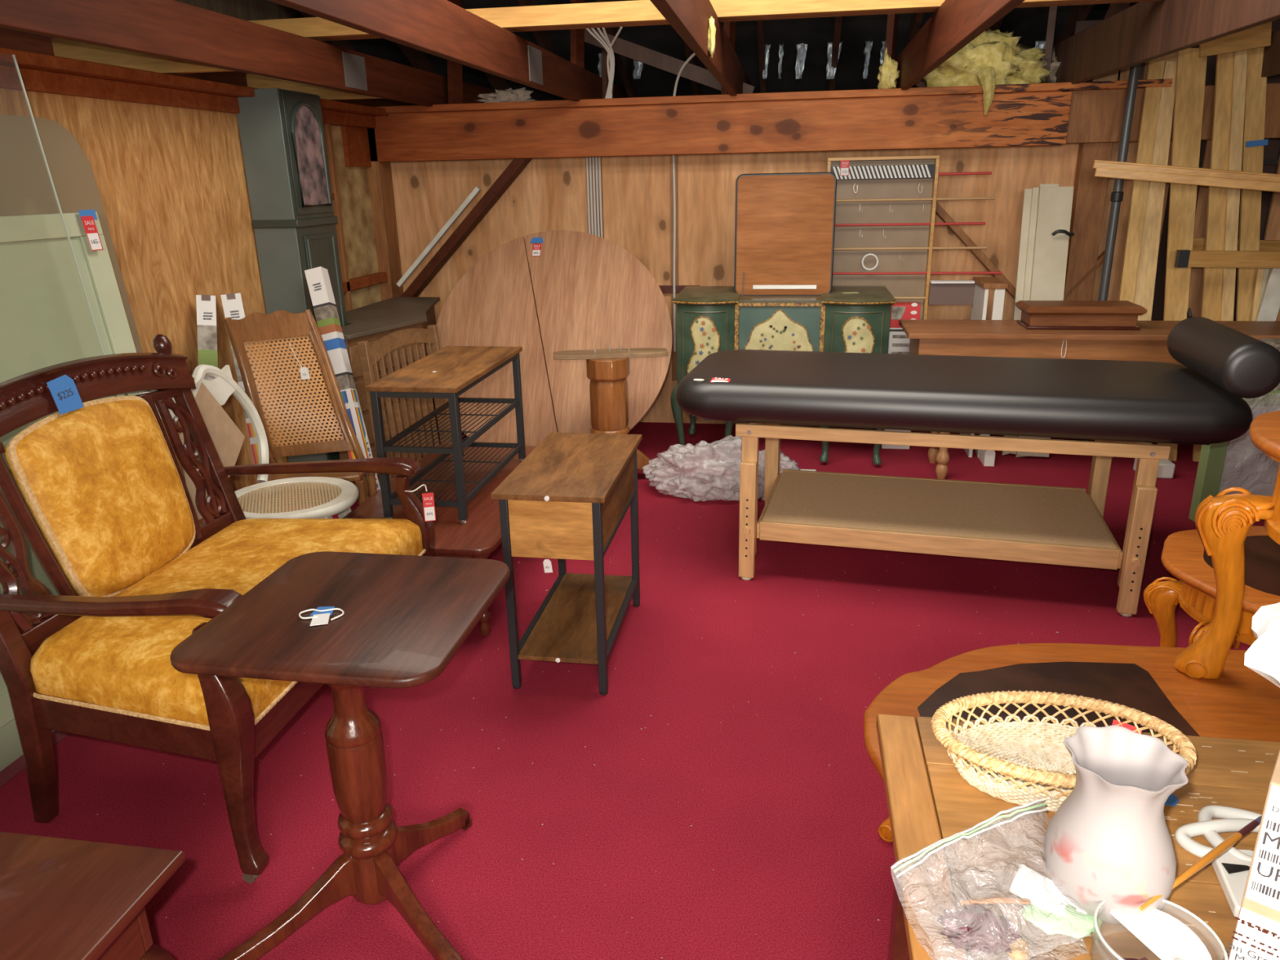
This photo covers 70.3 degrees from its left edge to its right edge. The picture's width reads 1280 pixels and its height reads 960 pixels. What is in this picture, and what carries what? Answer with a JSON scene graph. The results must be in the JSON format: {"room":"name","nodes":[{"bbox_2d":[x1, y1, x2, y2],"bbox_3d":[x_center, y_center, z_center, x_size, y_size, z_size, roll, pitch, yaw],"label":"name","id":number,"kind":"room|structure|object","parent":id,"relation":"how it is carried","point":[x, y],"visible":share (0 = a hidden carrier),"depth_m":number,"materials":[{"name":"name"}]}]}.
{"room":"basement storage room","nodes":[
{"label":"basement storage room","id":0,"kind":"room"},
{"bbox_2d":[0,88,292,524],"bbox_3d":[-2.429,0.086,1.763,0.030,2.020,6.860,2,19,9],"label":"wall","id":1,"kind":"structure","parent":0,"point":[171,183],"depth_m":3.95,"materials":[{"name":"brown wood"}]},
{"bbox_2d":[51,37,233,74],"bbox_3d":[-2.049,-1.761,3.760,0.805,0.150,0.040,2,19,9],"label":"trim","id":2,"kind":"structure","parent":1,"relation":"attached to","point":[61,47],"depth_m":3.76,"materials":[{"name":"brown wood"}]},
{"bbox_2d":[0,47,388,128],"bbox_3d":[-2.330,-1.041,2.056,0.240,0.110,8.150,2,19,9],"label":"wooden beam","id":3,"kind":"structure","parent":1,"relation":"attached to","point":[39,73],"depth_m":3.59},
{"bbox_2d":[173,0,320,41],"bbox_3d":[-2.870,-2.081,3.109,0.030,1.500,10.600,2,19,9],"label":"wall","id":4,"kind":"structure","parent":0,"point":[246,10],"depth_m":5.62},
{"bbox_2d":[247,0,1093,38],"bbox_3d":[-0.314,-2.097,4.096,4.460,0.083,0.040,2,19,9],"label":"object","id":5,"kind":"structure","parent":4,"relation":"attached to","point":[637,11],"depth_m":4.04,"materials":[{"name":"yellow wood"}]},
{"bbox_2d":[311,0,1160,40],"bbox_3d":[0.882,-2.058,3.977,6.860,0.038,0.100,2,19,9],"label":"beam","id":6,"kind":"structure","parent":4,"relation":"attached to","point":[1095,2],"depth_m":4.02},
{"bbox_2d":[330,125,381,309],"bbox_3d":[-1.837,-1.195,5.580,0.040,2.020,1.400,2,19,9],"label":"wall","id":7,"kind":"structure","parent":0,"point":[353,188],"depth_m":5.72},
{"bbox_2d":[245,73,383,100],"bbox_3d":[-1.818,-2.210,5.097,0.805,0.150,0.040,2,19,9],"label":"trim","id":8,"kind":"structure","parent":7,"relation":"attached to","point":[254,81],"depth_m":5.09,"materials":[{"name":"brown wood"}]},
{"bbox_2d":[323,123,352,311],"bbox_3d":[-1.812,-1.166,5.522,0.090,2.000,0.040,2,19,9],"label":"trim","id":9,"kind":"structure","parent":7,"relation":"attached to","point":[327,129],"depth_m":5.36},
{"bbox_2d":[340,126,371,167],"bbox_3d":[-1.779,-2.108,5.659,0.070,0.300,0.340,2,19,9],"label":"trim","id":10,"kind":"structure","parent":7,"relation":"attached to","point":[355,140],"depth_m":5.61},
{"bbox_2d":[342,271,387,293],"bbox_3d":[-1.786,-1.226,5.668,0.090,0.060,0.800,2,19,9],"label":"trim","id":11,"kind":"structure","parent":7,"relation":"attached to","point":[365,281],"depth_m":5.74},
{"bbox_2d":[367,128,403,301],"bbox_3d":[-1.697,-1.371,6.133,0.110,2.000,0.190,2,19,9],"label":"trim","id":12,"kind":"structure","parent":7,"relation":"attached to","point":[380,175],"depth_m":5.97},
{"bbox_2d":[367,90,1072,162],"bbox_3d":[0.335,-2.114,5.474,4.220,0.285,0.080,2,19,9],"label":"beam","id":13,"kind":"structure","parent":7,"relation":"attached to","point":[1031,118],"depth_m":5.40,"materials":[{"name":"wood"}]},
{"bbox_2d":[400,158,532,297],"bbox_3d":[-1.297,-1.489,6.009,1.366,1.379,0.130,2,19,9],"label":"trim","id":14,"kind":"structure","parent":13,"relation":"attached to","point":[513,171],"depth_m":5.88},
{"bbox_2d":[396,186,480,287],"bbox_3d":[-1.313,-1.572,5.898,0.622,0.624,0.035,2,19,9],"label":"strip","id":15,"kind":"object","parent":14,"relation":"on","point":[477,189],"visible":1,"depth_m":5.88,"materials":[{"name":"paint"}]},
{"bbox_2d":[0,422,1264,959],"bbox_3d":[0.667,0.915,2.437,7.000,0.100,8.600,2,19,9],"label":"floor","id":16,"kind":"structure","parent":0,"point":[800,860],"depth_m":2.65,"materials":[{"name":"carpet"}]},
{"bbox_2d":[12,54,117,396],"bbox_3d":[-1.934,-0.108,2.347,0.247,2.001,1.636,2,19,9],"label":"sheet","id":17,"kind":"object","parent":16,"relation":"on","point":[13,55],"visible":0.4,"depth_m":2.94,"materials":[{"name":"white"}]},
{"bbox_2d":[0,209,137,771],"bbox_3d":[-1.967,0.092,2.489,0.242,1.533,1.965,2,19,9],"label":"panel","id":18,"kind":"object","parent":16,"relation":"on","point":[46,320],"visible":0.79,"depth_m":2.95,"materials":[{"name":"green"}]},
{"bbox_2d":[0,114,142,352],"bbox_3d":[-2.108,-0.127,2.660,0.135,1.846,1.976,2,19,9],"label":"glass panel","id":19,"kind":"object","parent":16,"relation":"on","point":[25,185],"visible":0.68,"depth_m":3.13,"materials":[{"name":"beige"}]},
{"bbox_2d":[0,831,185,959],"bbox_3d":[-1.333,0.978,1.422,0.980,0.500,0.695,2,19,9],"label":"table","id":20,"kind":"object","parent":16,"relation":"on","point":[61,899],"visible":1,"depth_m":1.51,"materials":[{"name":"brown wood"}]},
{"bbox_2d":[195,294,217,522],"bbox_3d":[-1.899,-0.207,4.017,0.097,1.167,0.535,-3,18,-6],"label":"carton","id":21,"kind":"object","parent":16,"relation":"on","point":[206,304],"visible":0.32,"depth_m":4.01,"materials":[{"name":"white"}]},
{"bbox_2d":[0,333,435,883],"bbox_3d":[-1.243,0.226,2.660,0.916,1.142,1.274,2,19,9],"label":"velvet armchair","id":22,"kind":"object","parent":16,"relation":"on","point":[102,480],"visible":0.91,"depth_m":2.42,"materials":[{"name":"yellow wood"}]},
{"bbox_2d":[30,518,422,725],"bbox_3d":[-1.155,0.329,2.673,0.650,0.165,1.119,2,19,9],"label":"seat cushion","id":23,"kind":"object","parent":22,"relation":"on","point":[121,667],"depth_m":2.33,"materials":[{"name":"fabric"}]},
{"bbox_2d":[220,293,269,513],"bbox_3d":[-1.824,-0.300,4.304,0.098,1.142,0.303,-14,22,-33],"label":"carton","id":24,"kind":"object","parent":16,"relation":"on","point":[233,306],"visible":0.27,"depth_m":4.21,"materials":[{"name":"cardboard"}]},
{"bbox_2d":[137,364,359,519],"bbox_3d":[-1.397,0.053,3.471,0.560,0.965,0.691,2,19,9],"label":"chair","id":25,"kind":"object","parent":16,"relation":"on","point":[344,493],"visible":0.41,"depth_m":3.55,"materials":[{"name":"paint"}]},
{"bbox_2d":[178,382,244,519],"bbox_3d":[-1.560,-0.127,3.322,0.005,0.466,0.391,2,19,9],"label":"cardboard sheet","id":26,"kind":"object","parent":25,"relation":"on","point":[228,439],"visible":0.41,"depth_m":3.34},
{"bbox_2d":[236,88,347,495],"bbox_3d":[-1.752,-0.944,4.795,0.255,2.035,0.416,2,19,9],"label":"grandfather clock","id":27,"kind":"object","parent":16,"relation":"on","point":[282,131],"visible":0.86,"depth_m":4.52,"materials":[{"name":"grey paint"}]},
{"bbox_2d":[223,309,377,513],"bbox_3d":[-1.453,-0.176,3.975,0.558,1.088,0.459,-4,19,-8],"label":"rocking chair","id":28,"kind":"object","parent":16,"relation":"on","point":[258,326],"visible":0.64,"depth_m":3.98,"materials":[{"name":"wicker"}]},
{"bbox_2d":[169,551,510,959],"bbox_3d":[-0.602,0.635,2.051,0.630,0.725,0.706,2,19,9],"label":"table","id":29,"kind":"object","parent":16,"relation":"on","point":[346,622],"visible":1,"depth_m":1.98,"materials":[{"name":"brown wood"}]},
{"bbox_2d":[304,266,380,491],"bbox_3d":[-1.464,-0.421,4.531,0.116,1.238,0.554,-14,22,-34],"label":"carton","id":30,"kind":"object","parent":16,"relation":"on","point":[319,285],"visible":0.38,"depth_m":4.49,"materials":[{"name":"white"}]},
{"bbox_2d":[333,297,439,487],"bbox_3d":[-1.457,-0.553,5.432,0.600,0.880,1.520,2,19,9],"label":"chair","id":31,"kind":"object","parent":16,"relation":"on","point":[371,322],"visible":0.28,"depth_m":5.01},
{"bbox_2d":[357,324,452,481],"bbox_3d":[-1.202,-0.346,4.794,0.100,0.882,0.599,7,20,24],"label":"headboard","id":32,"kind":"object","parent":16,"relation":"on","point":[369,356],"visible":0.47,"depth_m":4.70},
{"bbox_2d":[342,444,536,636],"bbox_3d":[-0.754,0.207,3.909,0.680,0.370,1.300,2,19,9],"label":"coffee table","id":33,"kind":"object","parent":16,"relation":"on","point":[481,535],"visible":0.32,"depth_m":3.59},
{"bbox_2d":[364,346,525,524],"bbox_3d":[-0.759,-0.217,3.762,0.350,0.530,0.840,2,19,9],"label":"side table","id":34,"kind":"object","parent":33,"relation":"on","point":[448,372],"visible":0.91,"depth_m":3.56,"materials":[{"name":"wood"}]},
{"bbox_2d":[436,230,672,445],"bbox_3d":[-0.544,-0.821,5.503,1.490,1.293,0.772,2,19,9],"label":"round tabletop","id":35,"kind":"object","parent":16,"relation":"on","point":[590,292],"visible":0.77,"depth_m":5.50,"materials":[{"name":"brown wood"}]},
{"bbox_2d":[490,432,641,695],"bbox_3d":[-0.218,0.265,3.191,0.354,0.692,0.717,2,19,9],"label":"side table","id":36,"kind":"object","parent":16,"relation":"on","point":[569,498],"visible":1,"depth_m":2.98,"materials":[{"name":"wood"}]},
{"bbox_2d":[518,573,632,664],"bbox_3d":[-0.213,0.482,3.267,0.272,0.015,0.660,2,19,9],"label":"shelf","id":37,"kind":"object","parent":36,"relation":"attached to","point":[563,628],"depth_m":3.20,"materials":[{"name":"wood"}]},
{"bbox_2d":[553,346,669,479],"bbox_3d":[-0.165,-0.344,4.940,0.542,0.744,0.501,11,22,31],"label":"pedestal base","id":38,"kind":"object","parent":16,"relation":"on","point":[607,370],"visible":0.46,"depth_m":4.82,"materials":[{"name":"brown wood"}]},
{"bbox_2d":[641,435,800,502],"bbox_3d":[0.558,-0.083,4.782,1.104,0.312,0.497,2,19,9],"label":"plastic bundle","id":39,"kind":"object","parent":16,"relation":"on","point":[728,442],"visible":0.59,"depth_m":4.81,"materials":[{"name":"white"}]},
{"bbox_2d":[671,172,896,465],"bbox_3d":[0.828,-0.946,5.295,1.240,1.598,0.670,2,19,9],"label":"cabinet","id":40,"kind":"object","parent":16,"relation":"on","point":[782,296],"visible":0.62,"depth_m":5.10,"materials":[{"name":"paint"}]},
{"bbox_2d":[826,155,1002,319],"bbox_3d":[1.620,-1.206,5.447,1.034,1.389,0.080,2,19,9],"label":"rack","id":41,"kind":"object","parent":40,"relation":"attached to","point":[886,206],"visible":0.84,"depth_m":5.39,"materials":[{"name":"brown wood"}]},
{"bbox_2d":[880,302,920,448],"bbox_3d":[1.561,-0.627,5.462,0.165,0.883,0.122,2,19,9],"label":"box","id":42,"kind":"object","parent":16,"relation":"on","point":[899,341],"visible":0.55,"depth_m":5.33,"materials":[{"name":"cardboard"}]},
{"bbox_2d":[675,349,1253,617],"bbox_3d":[1.233,-0.054,3.831,2.090,0.838,0.840,4,19,15],"label":"massage table","id":43,"kind":"object","parent":16,"relation":"on","point":[1139,403],"visible":1,"depth_m":3.54,"materials":[{"name":"leather"}]},
{"bbox_2d":[762,471,1116,548],"bbox_3d":[1.237,0.113,3.887,1.330,0.015,0.710,4,19,15],"label":"shelf","id":44,"kind":"object","parent":43,"relation":"attached to","point":[919,510],"depth_m":3.80,"materials":[{"name":"wood"}]},
{"bbox_2d":[1166,307,1279,398],"bbox_3d":[2.165,-0.489,3.399,0.194,0.222,0.711,3,19,13],"label":"bolster","id":45,"kind":"object","parent":43,"relation":"on","point":[1241,364],"visible":1,"depth_m":3.15,"materials":[{"name":"leather"}]},
{"bbox_2d":[928,276,1008,466],"bbox_3d":[1.873,-0.640,5.284,0.372,1.008,0.507,2,19,9],"label":"stand","id":46,"kind":"object","parent":16,"relation":"on","point":[974,292],"visible":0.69,"depth_m":5.30,"materials":[{"name":"white paint"}]},
{"bbox_2d":[1001,188,1031,455],"bbox_3d":[2.181,-0.897,5.257,0.044,1.499,0.268,3,19,13],"label":"board","id":47,"kind":"object","parent":16,"relation":"on","point":[1027,192],"visible":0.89,"depth_m":5.19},
{"bbox_2d":[1009,186,1039,453],"bbox_3d":[2.213,-0.900,5.229,0.040,1.491,0.267,3,19,13],"label":"board","id":48,"kind":"object","parent":16,"relation":"on","point":[1035,190],"visible":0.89,"depth_m":5.15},
{"bbox_2d":[1016,186,1074,457],"bbox_3d":[2.304,-0.885,5.176,0.196,1.493,0.264,2,19,9],"label":"board","id":49,"kind":"object","parent":16,"relation":"on","point":[1055,203],"visible":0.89,"depth_m":5.10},
{"bbox_2d":[863,643,1279,841],"bbox_3d":[1.217,0.769,2.013,1.437,0.428,0.911,2,19,9],"label":"coffee table","id":50,"kind":"object","parent":16,"relation":"on","point":[1240,704],"visible":0.32,"depth_m":2.17,"materials":[{"name":"orange wood"}]},
{"bbox_2d":[1173,410,1279,679],"bbox_3d":[1.696,0.224,1.948,0.762,0.631,0.676,-5,19,-11],"label":"end table","id":51,"kind":"object","parent":50,"relation":"on","point":[1223,522],"visible":1,"depth_m":2.10,"materials":[{"name":"orange wood"}]},
{"bbox_2d":[875,714,1279,959],"bbox_3d":[0.863,0.906,1.103,1.090,0.750,0.932,2,19,9],"label":"side table","id":52,"kind":"object","parent":16,"relation":"on","point":[929,802],"visible":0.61,"depth_m":1.22,"materials":[{"name":"brown wood"}]},
{"bbox_2d":[891,798,1082,959],"bbox_3d":[0.439,0.488,1.099,0.278,0.060,0.191,-7,19,-18],"label":"bag","id":53,"kind":"object","parent":52,"relation":"on","point":[971,832],"depth_m":1.13,"materials":[{"name":"white"}]},
{"bbox_2d":[937,904,1022,954],"bbox_3d":[0.393,0.521,1.048,0.094,0.035,0.072,2,19,9],"label":"plastic","id":54,"kind":"object","parent":53,"relation":"in","point":[980,928],"visible":1,"depth_m":1.04,"materials":[{"name":"plastic"}]},
{"bbox_2d":[1008,863,1086,917],"bbox_3d":[0.492,0.500,1.090,0.084,0.026,0.050,11,22,33],"label":"packet","id":55,"kind":"object","parent":53,"relation":"in","point":[1034,886],"visible":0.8,"depth_m":1.09,"materials":[{"name":"white paper"}]},
{"bbox_2d":[1018,903,1102,938],"bbox_3d":[0.496,0.514,1.068,0.091,0.017,0.061,2,19,9],"label":"wrapper","id":56,"kind":"object","parent":53,"relation":"in","point":[1077,925],"visible":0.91,"depth_m":1.06,"materials":[{"name":"green"}]},
{"bbox_2d":[931,690,1196,812],"bbox_3d":[0.609,0.399,1.326,0.357,0.079,0.231,1,19,7],"label":"wicker basket","id":57,"kind":"object","parent":52,"relation":"on","point":[1028,767],"visible":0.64,"depth_m":1.37,"materials":[{"name":"beige"}]},
{"bbox_2d":[1044,724,1188,924],"bbox_3d":[0.565,0.416,1.085,0.142,0.204,0.142,2,19,9],"label":"vase","id":58,"kind":"object","parent":52,"relation":"on","point":[1109,841],"visible":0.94,"depth_m":1.05,"materials":[{"name":"ceramic"}]},
{"bbox_2d":[1093,899,1227,959],"bbox_3d":[0.567,0.523,1.000,0.128,0.054,0.128,2,19,9],"label":"tub","id":59,"kind":"object","parent":52,"relation":"on","point":[1102,902],"visible":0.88,"depth_m":1.00,"materials":[{"name":"white"}]},
{"bbox_2d":[1109,909,1212,959],"bbox_3d":[0.592,0.514,1.011,0.058,0.022,0.113,-11,21,-26],"label":"paper","id":60,"kind":"object","parent":59,"relation":"in","point":[1164,935],"visible":0.95,"depth_m":1.01,"materials":[{"name":"white"}]},
{"bbox_2d":[1139,815,1262,910],"bbox_3d":[0.696,0.461,1.111,0.336,0.039,0.010,-14,22,-33],"label":"paintbrush","id":61,"kind":"object","parent":52,"relation":"on","point":[1228,842],"visible":0.85,"depth_m":1.11,"materials":[{"name":"orange"}]},
{"bbox_2d":[1174,804,1262,861],"bbox_3d":[0.789,0.467,1.197,0.145,0.028,0.122,9,21,28],"label":"cord","id":62,"kind":"object","parent":52,"relation":"on","point":[1230,819],"visible":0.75,"depth_m":1.20,"materials":[{"name":"white plastic"}]},
{"bbox_2d":[1211,848,1253,917],"bbox_3d":[0.756,0.498,1.115,0.103,0.019,0.122,11,22,33],"label":"adapter","id":63,"kind":"object","parent":52,"relation":"on","point":[1232,872],"visible":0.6,"depth_m":1.12,"materials":[{"name":"white plastic"}]},
{"bbox_2d":[1224,750,1279,959],"bbox_3d":[0.861,0.423,0.943,0.365,0.268,0.302,14,24,38],"label":"cardboard box","id":64,"kind":"object","parent":52,"relation":"on","point":[1256,936],"visible":1,"depth_m":0.94,"materials":[{"name":"cardboard"}]},
{"bbox_2d":[1244,602,1279,687],"bbox_3d":[0.879,0.211,0.967,0.436,0.115,0.173,2,19,9],"label":"paper","id":65,"kind":"object","parent":64,"relation":"on","point":[1263,656],"visible":1,"depth_m":0.99,"materials":[{"name":"white paper"}]},
{"bbox_2d":[898,319,1279,479],"bbox_3d":[2.435,-0.417,4.892,2.020,0.810,0.480,2,19,9],"label":"desk","id":66,"kind":"object","parent":16,"relation":"on","point":[981,338],"visible":0.41,"depth_m":4.67,"materials":[{"name":"brown wood"}]},
{"bbox_2d":[1015,300,1146,330],"bbox_3d":[2.305,-0.869,4.784,0.578,0.120,0.268,2,19,9],"label":"case","id":67,"kind":"object","parent":66,"relation":"on","point":[1035,314],"visible":1,"depth_m":4.69,"materials":[{"name":"brown wood"}]},
{"bbox_2d":[1078,63,1140,440],"bbox_3d":[2.691,-1.313,5.209,0.062,2.300,0.062,2,19,9],"label":"pipe","id":68,"kind":"object","parent":16,"relation":"on","point":[1117,195],"visible":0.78,"depth_m":5.09,"materials":[{"name":"grey"}]},
{"bbox_2d":[1111,60,1164,457],"bbox_3d":[2.771,-1.210,5.128,0.082,2.152,0.411,6,20,20],"label":"board","id":69,"kind":"object","parent":16,"relation":"on","point":[1155,69],"visible":0.66,"depth_m":5.05,"materials":[{"name":"brown wood"}]},
{"bbox_2d":[1115,61,1176,443],"bbox_3d":[2.829,-1.212,5.138,0.169,2.147,0.400,3,19,13],"label":"board","id":70,"kind":"object","parent":16,"relation":"on","point":[1148,260],"visible":0.53,"depth_m":5.08,"materials":[{"name":"brown wood"}]},
{"bbox_2d":[1156,48,1207,461],"bbox_3d":[2.990,-1.221,5.060,0.147,2.207,0.418,0,18,2],"label":"board","id":71,"kind":"object","parent":16,"relation":"on","point":[1190,78],"visible":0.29,"depth_m":4.98,"materials":[{"name":"brown wood"}]},
{"bbox_2d":[1143,525,1279,648],"bbox_3d":[1.937,0.493,2.681,0.782,0.506,0.703,-1,18,1],"label":"end table","id":72,"kind":"object","parent":16,"relation":"on","point":[1184,556],"visible":0.45,"depth_m":2.67,"materials":[{"name":"orange wood"}]},
{"bbox_2d":[1192,52,1233,462],"bbox_3d":[3.190,-1.211,5.028,0.125,2.200,0.428,-2,18,-2],"label":"board","id":73,"kind":"object","parent":16,"relation":"on","point":[1216,206],"visible":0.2,"depth_m":4.97,"materials":[{"name":"brown wood"}]},
{"bbox_2d":[1188,390,1279,522],"bbox_3d":[3.052,-0.110,4.231,0.863,0.620,0.081,-2,18,-2],"label":"panel","id":74,"kind":"object","parent":16,"relation":"on","point":[1235,463],"visible":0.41,"depth_m":4.23,"materials":[{"name":"green paint"}]},
{"bbox_2d":[1220,49,1248,320],"bbox_3d":[3.242,-1.193,4.996,0.063,2.184,0.424,-3,18,-6],"label":"board","id":75,"kind":"object","parent":16,"relation":"on","point":[1240,58],"visible":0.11,"depth_m":4.92,"materials":[{"name":"brown wood"}]},
{"bbox_2d":[1092,160,1279,191],"bbox_3d":[2.794,-1.496,4.488,1.024,0.188,0.052,6,20,20],"label":"strip","id":76,"kind":"object","parent":75,"relation":"attached to","point":[1270,182],"visible":1,"depth_m":4.49,"materials":[{"name":"brown wood"}]},
{"bbox_2d":[1235,46,1268,320],"bbox_3d":[3.338,-1.247,4.991,0.114,2.287,0.458,-4,19,-9],"label":"board","id":77,"kind":"object","parent":16,"relation":"on","point":[1254,141],"visible":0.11,"depth_m":4.92,"materials":[{"name":"brown wood"}]},
{"bbox_2d":[1250,267,1279,320],"bbox_3d":[3.379,-0.820,4.957,0.177,0.768,0.131,2,19,9],"label":"board","id":78,"kind":"object","parent":77,"relation":"attached to","point":[1270,304],"depth_m":4.89,"materials":[{"name":"paint"}]},
{"bbox_2d":[1173,249,1279,268],"bbox_3d":[3.183,-1.169,4.809,0.630,0.098,0.045,2,19,9],"label":"board","id":79,"kind":"object","parent":78,"relation":"attached to","point":[1184,258],"visible":1,"depth_m":4.80,"materials":[{"name":"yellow wood"}]},
{"bbox_2d":[293,0,1137,105],"bbox_3d":[0.511,-2.626,2.635,9.000,3.453,11.345,2,19,9],"label":"ceiling","id":80,"kind":"structure","parent":0,"point":[1030,24],"depth_m":6.32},
{"bbox_2d":[0,27,412,106],"bbox_3d":[-2.626,-1.480,2.895,0.040,0.195,9.700,2,19,9],"label":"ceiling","id":81,"kind":"structure","parent":80,"relation":"attached to","point":[9,38],"depth_m":3.80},
{"bbox_2d":[0,0,495,106],"bbox_3d":[-1.787,-1.452,2.760,0.040,0.195,9.700,2,19,9],"label":"beam","id":82,"kind":"structure","parent":80,"relation":"attached to","point":[172,29],"depth_m":3.49,"materials":[{"name":"wood"}]},
{"bbox_2d":[342,51,367,90],"bbox_3d":[-1.446,-2.073,4.614,0.003,0.160,0.240,2,19,9],"label":"metal bracket","id":83,"kind":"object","parent":82,"relation":"attached to","point":[354,68],"depth_m":4.61,"materials":[{"name":"grey"}]},
{"bbox_2d":[267,0,627,101],"bbox_3d":[-0.870,-1.422,2.612,0.040,0.195,9.700,2,19,9],"label":"beam","id":84,"kind":"structure","parent":80,"relation":"attached to","point":[442,28],"depth_m":3.48,"materials":[{"name":"wood"}]},
{"bbox_2d":[649,0,751,96],"bbox_3d":[0.058,-1.401,2.459,0.040,0.215,9.700,2,19,9],"label":"beam","id":85,"kind":"structure","parent":80,"relation":"attached to","point":[690,19],"depth_m":3.49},
{"bbox_2d":[877,0,1024,89],"bbox_3d":[1.015,-1.369,2.304,0.040,0.215,9.700,2,19,9],"label":"beam","id":86,"kind":"structure","parent":80,"relation":"attached to","point":[955,24],"depth_m":3.64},
{"bbox_2d":[1053,0,1279,84],"bbox_3d":[1.912,-1.359,2.153,0.040,0.255,9.700,2,19,9],"label":"beam","id":87,"kind":"structure","parent":80,"relation":"attached to","point":[1143,32],"depth_m":3.90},
{"bbox_2d":[1261,30,1279,77],"bbox_3d":[2.850,-1.309,2.008,0.040,0.215,9.700,2,19,9],"label":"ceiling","id":88,"kind":"structure","parent":80,"relation":"attached to","point":[1271,58],"depth_m":4.74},
{"bbox_2d":[1199,21,1271,57],"bbox_3d":[3.127,-2.316,4.776,0.348,0.162,0.020,2,19,9],"label":"board","id":89,"kind":"object","parent":88,"relation":"attached to","point":[1260,36],"visible":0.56,"depth_m":4.77,"materials":[{"name":"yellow wood"}]},
{"bbox_2d":[390,52,1279,426],"bbox_3d":[1.393,-1.450,5.702,6.360,2.300,0.030,2,19,9],"label":"wall","id":90,"kind":"structure","parent":0,"point":[548,194],"depth_m":5.78,"materials":[{"name":"brown wood"}]},
{"bbox_2d":[446,0,462,103],"bbox_3d":[-1.159,-2.904,5.638,0.040,1.209,0.204,8,20,25],"label":"trim","id":91,"kind":"structure","parent":90,"relation":"attached to","point":[455,77],"depth_m":5.71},
{"bbox_2d":[570,0,584,68],"bbox_3d":[-0.379,-2.878,5.512,0.040,1.209,0.204,8,20,25],"label":"trim","id":92,"kind":"structure","parent":90,"relation":"attached to","point":[577,36],"depth_m":5.54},
{"bbox_2d":[670,155,678,380],"bbox_3d":[0.225,-1.357,5.906,0.045,1.440,0.025,2,19,9],"label":"trim","id":93,"kind":"structure","parent":90,"relation":"attached to","point":[674,371],"depth_m":5.85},
{"bbox_2d":[672,53,695,351],"bbox_3d":[0.315,-1.599,5.437,0.033,1.793,0.742,-6,19,-14],"label":"cable","id":94,"kind":"object","parent":90,"relation":"attached to","point":[693,55],"visible":0.7,"depth_m":5.78,"materials":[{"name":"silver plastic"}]},
{"bbox_2d":[935,201,1015,299],"bbox_3d":[2.091,-1.339,5.528,1.051,1.071,0.100,2,19,9],"label":"trim","id":95,"kind":"structure","parent":90,"relation":"attached to","point":[940,212],"depth_m":5.47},
{"bbox_2d":[1042,5,1058,83],"bbox_3d":[2.388,-2.835,5.210,0.040,1.209,0.204,8,20,25],"label":"trim","id":96,"kind":"structure","parent":90,"relation":"attached to","point":[1053,11],"depth_m":5.24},
{"bbox_2d":[1063,142,1113,300],"bbox_3d":[2.650,-1.149,5.512,0.160,1.800,0.090,2,19,9],"label":"trim","id":97,"kind":"structure","parent":90,"relation":"attached to","point":[1089,196],"depth_m":5.34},
{"bbox_2d":[1074,18,1279,320],"bbox_3d":[3.531,-1.451,5.413,2.050,2.400,0.020,2,19,9],"label":"wall","id":98,"kind":"structure","parent":0,"point":[1271,151],"depth_m":5.34,"materials":[{"name":"brown"}]},
{"bbox_2d":[1199,159,1279,166],"bbox_3d":[1.109,-2.752,6.623,7.900,1.800,2.420,2,19,9],"label":"wall","id":99,"kind":"structure","parent":0,"point":[1265,162],"depth_m":5.21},
{"bbox_2d":[584,28,755,93],"bbox_3d":[0.180,-2.704,5.902,1.131,0.485,0.040,2,19,9],"label":"beam","id":100,"kind":"structure","parent":99,"relation":"attached to","point":[655,59],"depth_m":5.88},
{"bbox_2d":[298,0,1093,99],"bbox_3d":[0.793,-3.106,4.378,6.410,3.463,7.548,2,19,9],"label":"trim","id":101,"kind":"structure","parent":99,"relation":"attached to","point":[416,58],"depth_m":6.17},
{"bbox_2d":[376,78,1172,113],"bbox_3d":[0.582,-2.268,5.407,4.720,0.040,0.190,2,19,9],"label":"wooden beam","id":102,"kind":"structure","parent":99,"relation":"attached to","point":[1100,85],"depth_m":5.28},
{"bbox_2d":[474,87,536,102],"bbox_3d":[-0.836,-2.375,5.611,0.412,0.088,0.128,2,19,9],"label":"scrap","id":103,"kind":"object","parent":102,"relation":"on","point":[509,95],"visible":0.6,"depth_m":5.59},
{"bbox_2d":[877,48,899,88],"bbox_3d":[1.430,-2.367,5.226,0.120,0.226,0.111,2,19,9],"label":"scrap","id":104,"kind":"object","parent":102,"relation":"on","point":[889,73],"visible":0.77,"depth_m":5.20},
{"bbox_2d":[897,28,1052,115],"bbox_3d":[1.934,-2.358,5.273,0.860,0.475,0.556,2,19,9],"label":"clump","id":105,"kind":"object","parent":102,"relation":"on","point":[993,58],"visible":0.67,"depth_m":5.13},
{"bbox_2d":[597,40,1045,79],"bbox_3d":[1.198,-2.893,6.251,3.039,0.349,0.045,2,19,9],"label":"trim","id":106,"kind":"structure","parent":99,"relation":"attached to","point":[802,48],"depth_m":6.26,"materials":[{"name":"silver metal"}]},
{"bbox_3d":[4.091,-0.588,2.464,0.050,2.600,10.700,2,19,9],"label":"wall","id":107,"kind":"structure","parent":0,"visible":0},
{"bbox_2d":[1066,83,1279,143],"bbox_3d":[3.459,-2.031,5.006,2.100,0.280,0.080,2,19,9],"label":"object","id":108,"kind":"structure","parent":107,"relation":"attached to","point":[1095,116],"depth_m":5.09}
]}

